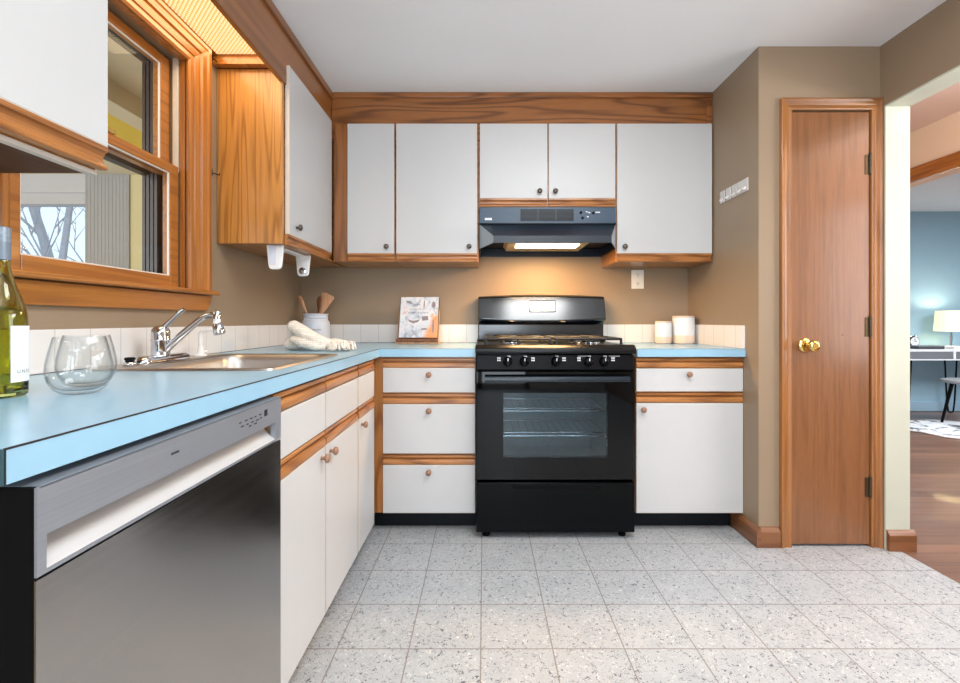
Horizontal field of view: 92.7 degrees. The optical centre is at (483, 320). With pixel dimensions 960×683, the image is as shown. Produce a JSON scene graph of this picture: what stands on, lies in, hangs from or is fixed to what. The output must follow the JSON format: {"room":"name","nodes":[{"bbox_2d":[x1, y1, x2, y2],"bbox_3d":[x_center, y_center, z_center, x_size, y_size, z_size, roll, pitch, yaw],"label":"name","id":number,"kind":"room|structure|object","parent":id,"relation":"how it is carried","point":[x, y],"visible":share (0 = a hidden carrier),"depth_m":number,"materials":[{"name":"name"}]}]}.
{"room":"kitchen","nodes":[
{"label":"kitchen","id":0,"kind":"room"},
{"bbox_2d":[21,174,141,270],"bbox_3d":[-3.650,0.000,3.643,4.700,2.300,0.115,0,0,0],"label":"wall","id":1,"kind":"structure","parent":0,"point":[37,190],"depth_m":3.60,"materials":[{"name":"white paint"}]},
{"bbox_2d":[85,174,129,268],"bbox_3d":[-2.950,0.000,3.641,0.340,2.300,0.118,0,0,0],"label":"vertical blind","id":2,"kind":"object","parent":1,"relation":"attached to","point":[107,196],"depth_m":3.58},
{"bbox_2d":[108,79,141,131],"bbox_3d":[-1.840,-1.100,1.850,0.120,0.100,3.500,0,0,0],"label":"trim","id":3,"kind":"structure","parent":1,"relation":"attached to","point":[123,105],"depth_m":2.30,"materials":[{"name":"beige paint"}]},
{"bbox_2d":[21,37,141,174],"bbox_3d":[-3.650,-1.190,1.875,4.700,0.080,3.750,0,0,0],"label":"ceiling","id":4,"kind":"structure","parent":0,"point":[124,69],"depth_m":2.13,"materials":[{"name":"beige paint"}]},
{"bbox_2d":[108,113,141,148],"bbox_3d":[-3.250,-1.146,2.200,2.700,0.008,2.000,0,0,0],"label":"panel","id":5,"kind":"object","parent":4,"relation":"attached to","point":[124,131],"depth_m":2.76,"materials":[{"name":"yellow paint"}]},
{"bbox_2d":[16,0,301,329],"bbox_3d":[-1.220,-0.115,0.188,0.150,2.330,5.575,0,0,0],"label":"wall","id":6,"kind":"structure","parent":0,"point":[251,292],"depth_m":1.96,"materials":[{"name":"beige paint"}]},
{"bbox_2d":[0,0,107,174],"bbox_3d":[-0.994,-0.718,0.390,0.299,0.784,1.279,0,0,0],"label":"upper cabinet","id":7,"kind":"object","parent":6,"relation":"attached to","point":[54,53],"visible":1,"depth_m":0.91,"materials":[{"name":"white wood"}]},
{"bbox_2d":[0,0,219,310],"bbox_3d":[-1.196,-0.579,1.427,0.197,1.077,0.955,0,0,0],"label":"window","id":8,"kind":"structure","parent":6,"relation":"in","point":[159,272],"depth_m":1.71,"materials":[{"name":"brown wood"}]},
{"bbox_2d":[29,325,293,374],"bbox_3d":[-1.139,0.079,1.677,0.010,0.113,2.373,0,0,0],"label":"backsplash","id":9,"kind":"structure","parent":6,"relation":"attached to","point":[79,348],"depth_m":1.40,"materials":[{"name":"white tile"}]},
{"bbox_2d":[162,0,267,67],"bbox_3d":[-1.010,-1.106,1.459,0.263,0.052,0.998,0,0,0],"label":"light panel","id":10,"kind":"object","parent":6,"relation":"attached to","point":[202,17],"visible":0.52,"depth_m":1.79,"materials":[{"name":"yellow plastic"}]},
{"bbox_2d":[164,0,255,53],"bbox_3d":[-1.010,-1.125,1.442,0.263,0.006,0.965,0,0,0],"label":"diffuser","id":11,"kind":"object","parent":10,"relation":"attached to","point":[202,17],"depth_m":1.74,"materials":[{"name":"plastic"}]},
{"bbox_2d":[217,65,345,267],"bbox_3d":[-0.979,-0.720,2.413,0.327,0.780,0.905,0,0,0],"label":"upper cabinet","id":12,"kind":"object","parent":6,"relation":"attached to","point":[275,148],"visible":0.95,"depth_m":1.96,"materials":[{"name":"brown wood"}]},
{"bbox_2d":[267,245,310,275],"bbox_3d":[-0.913,-0.279,2.158,0.073,0.105,0.324,0,0,0],"label":"paper towel holder","id":13,"kind":"object","parent":12,"relation":"attached to","point":[275,253],"visible":1,"depth_m":2.00,"materials":[{"name":"white plastic"}]},
{"bbox_2d":[302,117,687,324],"bbox_3d":[0.098,-0.115,2.925,2.485,2.330,0.100,0,0,0],"label":"wall","id":14,"kind":"structure","parent":0,"point":[362,296],"depth_m":2.88,"materials":[{"name":"beige paint"}]},
{"bbox_2d":[334,124,403,267],"bbox_3d":[-0.671,-0.715,2.699,0.348,0.770,0.350,0,0,0],"label":"upper cabinet","id":15,"kind":"object","parent":14,"relation":"attached to","point":[364,154],"visible":0.99,"depth_m":2.55,"materials":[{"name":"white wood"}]},
{"bbox_2d":[330,325,477,341],"bbox_3d":[-0.585,0.079,2.869,1.098,0.113,0.011,0,0,0],"label":"backsplash","id":16,"kind":"structure","parent":14,"relation":"attached to","point":[357,333],"depth_m":2.86,"materials":[{"name":"white tile"}]},
{"bbox_2d":[396,124,478,267],"bbox_3d":[-0.263,-0.715,2.699,0.463,0.770,0.350,0,0,0],"label":"upper cabinet","id":17,"kind":"object","parent":14,"relation":"attached to","point":[437,165],"visible":0.99,"depth_m":2.55,"materials":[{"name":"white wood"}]},
{"bbox_2d":[332,92,712,141],"bbox_3d":[0.211,-1.145,2.575,2.136,0.269,0.032,0,0,0],"label":"trim","id":18,"kind":"structure","parent":14,"relation":"attached to","point":[478,108],"depth_m":2.57,"materials":[{"name":"brown wood"}]},
{"bbox_2d":[479,124,614,206],"bbox_3d":[0.353,-0.869,2.699,0.765,0.463,0.350,0,0,0],"label":"upper cabinet","id":19,"kind":"object","parent":14,"relation":"attached to","point":[518,166],"visible":1,"depth_m":2.55,"materials":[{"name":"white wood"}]},
{"bbox_2d":[479,207,615,256],"bbox_3d":[0.353,-0.518,2.612,0.760,0.232,0.521,0,0,0],"label":"range hood","id":20,"kind":"object","parent":14,"relation":"attached to","point":[503,231],"visible":1,"depth_m":2.55,"materials":[{"name":"metal"}]},
{"bbox_2d":[503,243,587,250],"bbox_3d":[0.347,-0.435,2.615,0.465,0.030,0.330,0,0,0],"label":"lamp","id":21,"kind":"object","parent":20,"relation":"attached to","point":[507,246],"depth_m":2.57,"materials":[{"name":"beige plastic"}]},
{"bbox_2d":[520,209,573,220],"bbox_3d":[0.351,-0.590,2.553,0.296,0.065,0.002,0,0,0],"label":"vent grille","id":22,"kind":"object","parent":20,"relation":"attached to","point":[525,214],"depth_m":2.55,"materials":[{"name":"metal"}]},
{"bbox_2d":[603,325,654,342],"bbox_3d":[1.006,0.079,2.869,0.522,0.113,0.011,0,0,0],"label":"backsplash","id":23,"kind":"structure","parent":14,"relation":"attached to","point":[628,333],"depth_m":2.86,"materials":[{"name":"white tile"}]},
{"bbox_2d":[631,270,643,288],"bbox_3d":[0.963,-0.261,2.870,0.078,0.118,0.009,0,0,0],"label":"wall outlet","id":24,"kind":"object","parent":14,"relation":"attached to","point":[637,276],"visible":1,"depth_m":2.87,"materials":[{"name":"plastic"}]},
{"bbox_2d":[602,124,711,267],"bbox_3d":[1.007,-0.715,2.699,0.538,0.770,0.350,0,0,0],"label":"upper cabinet","id":25,"kind":"object","parent":14,"relation":"attached to","point":[663,172],"visible":0.99,"depth_m":2.55,"materials":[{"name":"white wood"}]},
{"bbox_2d":[258,0,959,210],"bbox_3d":[2.900,-1.320,1.400,8.400,0.080,8.200,0,0,0],"label":"ceiling","id":26,"kind":"structure","parent":0,"point":[354,45],"depth_m":2.09,"materials":[{"name":"paint"}]},
{"bbox_2d":[210,0,332,118],"bbox_3d":[-0.861,-1.152,1.135,0.032,0.254,2.871,0,0,0],"label":"trim","id":27,"kind":"structure","parent":26,"relation":"attached to","point":[261,25],"depth_m":1.87,"materials":[{"name":"brown wood"}]},
{"bbox_2d":[288,411,959,682],"bbox_3d":[2.900,1.075,1.450,8.400,0.050,8.100,0,0,0],"label":"floor","id":28,"kind":"structure","parent":0,"point":[416,603],"depth_m":1.68,"materials":[{"name":"tile"}]},
{"bbox_2d":[0,397,280,682],"bbox_3d":[-0.806,0.618,0.815,0.619,0.865,0.612,0,0,0],"label":"dishwasher","id":29,"kind":"object","parent":28,"relation":"on","point":[155,558],"visible":0.98,"depth_m":0.69,"materials":[{"name":"silver metal"}]},
{"bbox_2d":[239,413,261,426],"bbox_3d":[-0.497,0.215,0.977,0.001,0.018,0.094,0,0,0],"label":"print","id":30,"kind":"object","parent":29,"relation":"attached to","point":[247,419],"depth_m":0.97},
{"bbox_2d":[264,366,357,682],"bbox_3d":[-0.816,0.613,1.511,0.650,0.870,0.766,0,0,0],"label":"base cabinet","id":31,"kind":"object","parent":28,"relation":"on","point":[319,438],"visible":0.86,"depth_m":1.41,"materials":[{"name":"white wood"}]},
{"bbox_2d":[0,342,476,485],"bbox_3d":[-0.593,0.155,1.679,1.102,0.041,2.389,0,0,0],"label":"countertop","id":32,"kind":"structure","parent":31,"relation":"on","point":[43,429],"depth_m":0.81,"materials":[{"name":"blue laminate"}]},
{"bbox_2d":[0,226,28,398],"bbox_3d":[-0.868,-0.017,0.820,0.077,0.304,0.076,0,0,0],"label":"wine bottle","id":33,"kind":"object","parent":32,"relation":"on","point":[14,321],"visible":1,"depth_m":0.81,"materials":[{"name":"green glass"}]},
{"bbox_2d":[43,337,113,394],"bbox_3d":[-0.757,0.082,0.858,0.100,0.106,0.100,0,0,0],"label":"glass","id":34,"kind":"object","parent":32,"relation":"on","point":[106,337],"visible":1,"depth_m":0.85,"materials":[{"name":"clear glass"}]},
{"bbox_2d":[54,335,116,386],"bbox_3d":[-0.828,0.082,0.955,0.100,0.106,0.100,0,0,0],"label":"glass","id":35,"kind":"object","parent":32,"relation":"on","point":[62,335],"visible":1,"depth_m":0.95,"materials":[{"name":"clear glass"}]},
{"bbox_2d":[135,308,225,363],"bbox_3d":[-0.957,0.043,1.496,0.242,0.172,0.230,0,0,0],"label":"faucet","id":36,"kind":"object","parent":32,"relation":"on","point":[162,344],"visible":0.99,"depth_m":1.47,"materials":[{"name":"silver metal"}]},
{"bbox_2d":[193,328,212,355],"bbox_3d":[-1.039,0.077,1.720,0.089,0.105,0.053,0,0,0],"label":"tap","id":37,"kind":"object","parent":32,"relation":"on","point":[200,349],"visible":0.89,"depth_m":1.71,"materials":[{"name":"white plastic"}]},
{"bbox_2d":[86,353,336,370],"bbox_3d":[-0.837,0.211,1.538,0.522,0.207,0.585,0,0,0],"label":"sink","id":38,"kind":"object","parent":32,"relation":"in","point":[220,361],"depth_m":1.65,"materials":[{"name":"silver metal"}]},
{"bbox_2d":[302,314,329,338],"bbox_3d":[-1.000,0.046,2.725,0.160,0.179,0.160,0,0,0],"label":"utensil crock","id":39,"kind":"object","parent":32,"relation":"on","point":[319,323],"visible":0.7,"depth_m":2.67,"materials":[{"name":"white ceramic"}]},
{"bbox_2d":[298,296,307,313],"bbox_3d":[-1.046,-0.022,2.730,0.132,0.258,0.012,0,0,4],"label":"wooden spoon","id":40,"kind":"object","parent":39,"relation":"in","point":[300,298],"visible":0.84,"depth_m":2.73,"materials":[{"name":"brown wood"}]},
{"bbox_2d":[317,296,320,313],"bbox_3d":[-0.989,-0.022,2.762,0.038,0.256,0.017,0,0,-15],"label":"wooden spoon","id":41,"kind":"object","parent":39,"relation":"in","point":[319,297],"visible":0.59,"depth_m":2.76,"materials":[{"name":"brown wood"}]},
{"bbox_2d":[319,293,333,313],"bbox_3d":[-0.964,-0.029,2.703,0.162,0.274,0.010,0,0,5],"label":"wooden spatula","id":42,"kind":"object","parent":39,"relation":"in","point":[327,299],"visible":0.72,"depth_m":2.70,"materials":[{"name":"brown wood"}]},
{"bbox_2d":[284,320,355,350],"bbox_3d":[-0.755,0.066,2.093,0.343,0.136,0.153,0,0,0],"label":"tea towel","id":43,"kind":"object","parent":32,"relation":"on","point":[304,337],"visible":1,"depth_m":2.07,"materials":[{"name":"fabric"}]},
{"bbox_2d":[395,311,440,343],"bbox_3d":[-0.392,0.037,2.736,0.260,0.198,0.110,0,0,5],"label":"book stand","id":44,"kind":"object","parent":32,"relation":"on","point":[398,340],"visible":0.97,"depth_m":2.69,"materials":[{"name":"brown wood"}]},
{"bbox_2d":[398,297,439,338],"bbox_3d":[-0.388,-0.019,2.740,0.233,0.248,0.085,0,0,5],"label":"cookbook","id":45,"kind":"object","parent":44,"relation":"on","point":[419,316],"visible":1,"depth_m":2.73,"materials":[{"name":"paper"}]},
{"bbox_2d":[354,359,374,551],"bbox_3d":[-0.816,0.613,2.065,0.650,0.870,0.340,0,0,0],"label":"base cabinet","id":46,"kind":"object","parent":28,"relation":"on","point":[365,409],"visible":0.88,"depth_m":2.01,"materials":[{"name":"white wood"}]},
{"bbox_2d":[373,357,475,524],"bbox_3d":[-0.301,0.613,2.543,0.518,0.870,0.624,0,0,0],"label":"base cabinet","id":47,"kind":"object","parent":28,"relation":"on","point":[425,407],"visible":0.94,"depth_m":2.26,"materials":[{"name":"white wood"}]},
{"bbox_2d":[475,295,636,535],"bbox_3d":[0.347,0.444,2.504,0.778,1.212,0.728,0,0,0],"label":"range","id":48,"kind":"object","parent":28,"relation":"on","point":[555,399],"visible":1,"depth_m":2.20,"materials":[{"name":"black metal"}]},
{"bbox_2d":[477,371,634,479],"bbox_3d":[0.344,0.502,2.425,0.758,0.516,0.570,0,0,0],"label":"oven","id":49,"kind":"object","parent":48,"relation":"in","point":[532,425],"depth_m":2.20,"materials":[{"name":"black metal"}]},
{"bbox_2d":[475,339,636,353],"bbox_3d":[0.344,0.134,2.492,0.770,0.047,0.616,0,0,0],"label":"cooktop","id":50,"kind":"object","parent":48,"relation":"in","point":[483,346],"depth_m":2.20,"materials":[{"name":"metal"}]},
{"bbox_2d":[632,356,742,524],"bbox_3d":[1.015,0.613,2.543,0.526,0.870,0.624,0,0,0],"label":"base cabinet","id":51,"kind":"object","parent":28,"relation":"on","point":[689,410],"visible":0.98,"depth_m":2.26,"materials":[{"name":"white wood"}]},
{"bbox_2d":[618,343,745,356],"bbox_3d":[1.015,0.155,2.557,0.528,0.039,0.634,0,0,0],"label":"countertop","id":52,"kind":"structure","parent":51,"relation":"on","point":[643,349],"depth_m":2.24,"materials":[{"name":"blue laminate"}]},
{"bbox_2d":[655,321,671,343],"bbox_3d":[1.082,0.068,2.765,0.095,0.135,0.095,0,0,0],"label":"canister","id":53,"kind":"object","parent":52,"relation":"on","point":[663,329],"visible":1,"depth_m":2.73,"materials":[{"name":"ceramic"}]},
{"bbox_2d":[672,316,694,343],"bbox_3d":[1.199,0.052,2.755,0.126,0.166,0.126,0,0,0],"label":"canister","id":54,"kind":"object","parent":52,"relation":"on","point":[683,327],"visible":1,"depth_m":2.70,"materials":[{"name":"ceramic"}]},
{"bbox_2d":[910,348,959,412],"bbox_3d":[5.000,0.675,5.085,1.200,0.750,0.450,0,0,0],"label":"desk","id":55,"kind":"object","parent":28,"relation":"on","point":[945,354],"visible":0.33,"depth_m":4.86,"materials":[{"name":"white wood"}]},
{"bbox_2d":[910,334,919,344],"bbox_3d":[4.775,0.225,5.097,0.116,0.150,0.046,0,0,0],"label":"alarm clock","id":56,"kind":"object","parent":55,"relation":"on","point":[914,340],"visible":0.66,"depth_m":5.08,"materials":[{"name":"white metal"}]},
{"bbox_2d":[910,345,944,348],"bbox_3d":[4.760,0.282,4.930,0.280,0.036,0.120,0,0,0],"label":"laptop","id":57,"kind":"object","parent":55,"relation":"on","point":[911,346],"visible":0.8,"depth_m":4.87,"materials":[{"name":"grey metal"}]},
{"bbox_2d":[933,310,959,345],"bbox_3d":[5.220,0.092,5.120,0.290,0.414,0.290,0,0,0],"label":"table lamp","id":58,"kind":"object","parent":55,"relation":"on","point":[943,320],"visible":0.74,"depth_m":5.05,"materials":[{"name":"white fabric"}]},
{"bbox_2d":[945,346,959,348],"bbox_3d":[5.085,0.286,4.965,0.110,0.028,0.130,0,0,0],"label":"notebook","id":59,"kind":"object","parent":55,"relation":"on","point":[946,347],"visible":0.83,"depth_m":4.92,"materials":[{"name":"white paper"}]},
{"bbox_2d":[910,420,959,438],"bbox_3d":[4.727,1.044,4.370,1.514,0.012,0.903,0,0,14],"label":"rug","id":60,"kind":"object","parent":28,"relation":"on","point":[947,429],"visible":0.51,"depth_m":4.46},
{"bbox_2d":[940,378,959,421],"bbox_3d":[4.830,0.807,4.580,0.390,0.450,0.390,0,0,0],"label":"stool","id":61,"kind":"object","parent":60,"relation":"on","point":[952,381],"visible":1,"depth_m":4.63,"materials":[{"name":"black metal"}]},
{"bbox_2d":[688,46,770,526],"bbox_3d":[1.310,-0.115,2.505,0.060,2.330,0.740,0,0,0],"label":"wall","id":62,"kind":"structure","parent":0,"point":[734,288],"depth_m":2.22,"materials":[{"name":"beige paint"}]},
{"bbox_2d":[695,325,744,348],"bbox_3d":[1.274,0.079,2.559,0.011,0.113,0.632,0,0,0],"label":"backsplash","id":63,"kind":"structure","parent":62,"relation":"attached to","point":[733,336],"depth_m":2.45,"materials":[{"name":"white tile"}]},
{"bbox_2d":[719,190,724,203],"bbox_3d":[1.271,-0.664,2.453,0.024,0.064,0.047,0,0,0],"label":"hook","id":64,"kind":"object","parent":62,"relation":"attached to","point":[722,194],"visible":1,"depth_m":2.45,"materials":[{"name":"plastic"}]},
{"bbox_2d":[725,187,730,200],"bbox_3d":[1.271,-0.664,2.394,0.024,0.064,0.047,0,0,0],"label":"hook","id":65,"kind":"object","parent":62,"relation":"attached to","point":[728,190],"visible":1,"depth_m":2.39,"materials":[{"name":"plastic"}]},
{"bbox_2d":[731,183,736,197],"bbox_3d":[1.271,-0.664,2.337,0.024,0.064,0.047,0,0,0],"label":"hook","id":66,"kind":"object","parent":62,"relation":"attached to","point":[734,187],"visible":1,"depth_m":2.33,"materials":[{"name":"plastic"}]},
{"bbox_2d":[736,181,741,194],"bbox_3d":[1.271,-0.664,2.285,0.024,0.064,0.047,0,0,0],"label":"hook","id":67,"kind":"object","parent":62,"relation":"attached to","point":[739,184],"visible":1,"depth_m":2.28,"materials":[{"name":"plastic"}]},
{"bbox_2d":[742,177,747,192],"bbox_3d":[1.271,-0.664,2.238,0.024,0.064,0.047,0,0,0],"label":"hook","id":68,"kind":"object","parent":62,"relation":"attached to","point":[745,181],"visible":1,"depth_m":2.23,"materials":[{"name":"plastic"}]},
{"bbox_2d":[730,513,760,547],"bbox_3d":[1.271,1.004,2.231,0.018,0.092,0.228,0,0,0],"label":"baseboard","id":69,"kind":"structure","parent":62,"relation":"attached to","point":[749,530],"depth_m":2.20,"materials":[{"name":"brown wood"}]},
{"bbox_2d":[771,46,879,526],"bbox_3d":[1.593,-0.115,2.185,0.506,2.330,0.100,0,0,0],"label":"wall","id":70,"kind":"structure","parent":0,"point":[796,71],"depth_m":2.13,"materials":[{"name":"beige paint"}]},
{"bbox_2d":[760,527,780,547],"bbox_3d":[1.326,1.004,2.126,0.092,0.092,0.018,0,0,0],"label":"baseboard","id":71,"kind":"structure","parent":70,"relation":"attached to","point":[770,536],"depth_m":2.12,"materials":[{"name":"brown wood"}]},
{"bbox_2d":[779,98,882,547],"bbox_3d":[1.611,0.009,2.140,0.470,2.082,0.169,0,0,0],"label":"door","id":72,"kind":"structure","parent":70,"relation":"in","point":[831,163],"depth_m":2.13,"materials":[{"name":"brown wood"}]},
{"bbox_2d":[880,0,959,547],"bbox_3d":[1.873,-0.115,0.650,0.054,2.330,6.500,0,0,0],"label":"wall","id":73,"kind":"structure","parent":0,"point":[929,47],"depth_m":1.94,"materials":[{"name":"beige paint"}]},
{"bbox_2d":[884,65,959,549],"bbox_3d":[1.900,0.029,1.327,0.112,2.043,1.569,0,0,0],"label":"trim","id":74,"kind":"structure","parent":73,"relation":"attached to","point":[896,112],"depth_m":2.10,"materials":[{"name":"beige paint"}]},
{"bbox_2d":[910,211,959,401],"bbox_3d":[5.025,-0.115,5.400,4.150,2.330,0.100,0,0,0],"label":"wall","id":75,"kind":"structure","parent":0,"point":[934,235],"depth_m":5.35,"materials":[{"name":"blue paint"}]},
{"bbox_2d":[910,402,959,410],"bbox_3d":[5.000,0.995,5.341,4.000,0.110,0.018,0,0,0],"label":"baseboard","id":76,"kind":"structure","parent":75,"relation":"attached to","point":[914,406],"depth_m":5.33,"materials":[{"name":"blue paint"}]},
{"bbox_2d":[910,111,959,187],"bbox_3d":[2.950,-0.115,1.425,0.100,2.330,8.050,0,0,0],"label":"wall","id":77,"kind":"structure","parent":0,"point":[940,138],"depth_m":2.95,"materials":[{"name":"paint"}]},
{"bbox_2d":[910,151,959,182],"bbox_3d":[2.886,-0.983,2.025,0.028,0.095,3.450,0,0,0],"label":"trim","id":78,"kind":"structure","parent":77,"relation":"attached to","point":[950,162],"depth_m":2.92,"materials":[{"name":"brown wood"}]},
{"bbox_3d":[1.927,-0.115,0.650,0.054,2.330,6.500,0,0,0],"label":"wall","id":79,"kind":"structure","parent":0,"visible":0},
{"bbox_2d":[886,530,916,551],"bbox_3d":[1.909,1.004,2.094,0.124,0.092,0.018,0,0,0],"label":"baseboard","id":80,"kind":"structure","parent":79,"relation":"attached to","point":[896,540],"depth_m":2.08,"materials":[{"name":"brown wood"}]},
{"label":"outside","id":81,"kind":"structure","parent":0,"visible":0},
{"bbox_3d":[0.000,1.800,32.900,80.000,0.100,54.200,0,0,0],"label":"ground","id":82,"kind":"structure","parent":81,"visible":0},
{"bbox_2d":[21,207,53,257],"bbox_3d":[-9.831,-3.383,9.504,5.174,10.316,2.206,0,0,9],"label":"bare tree","id":83,"kind":"object","parent":82,"relation":"on","point":[43,244],"visible":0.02,"depth_m":9.44,"materials":[{"name":"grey plant"}]},
{"bbox_2d":[21,207,75,259],"bbox_3d":[-6.499,-3.469,7.532,4.530,10.491,1.998,0,0,0],"label":"bare tree","id":84,"kind":"object","parent":82,"relation":"on","point":[67,219],"visible":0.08,"depth_m":7.05,"materials":[{"name":"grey plant"}]},
{"bbox_2d":[48,207,84,261],"bbox_3d":[-10.271,-3.319,12.445,5.514,10.189,2.205,0,0,0],"label":"bare tree","id":85,"kind":"object","parent":82,"relation":"on","point":[84,207],"visible":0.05,"depth_m":12.54,"materials":[{"name":"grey plant"}]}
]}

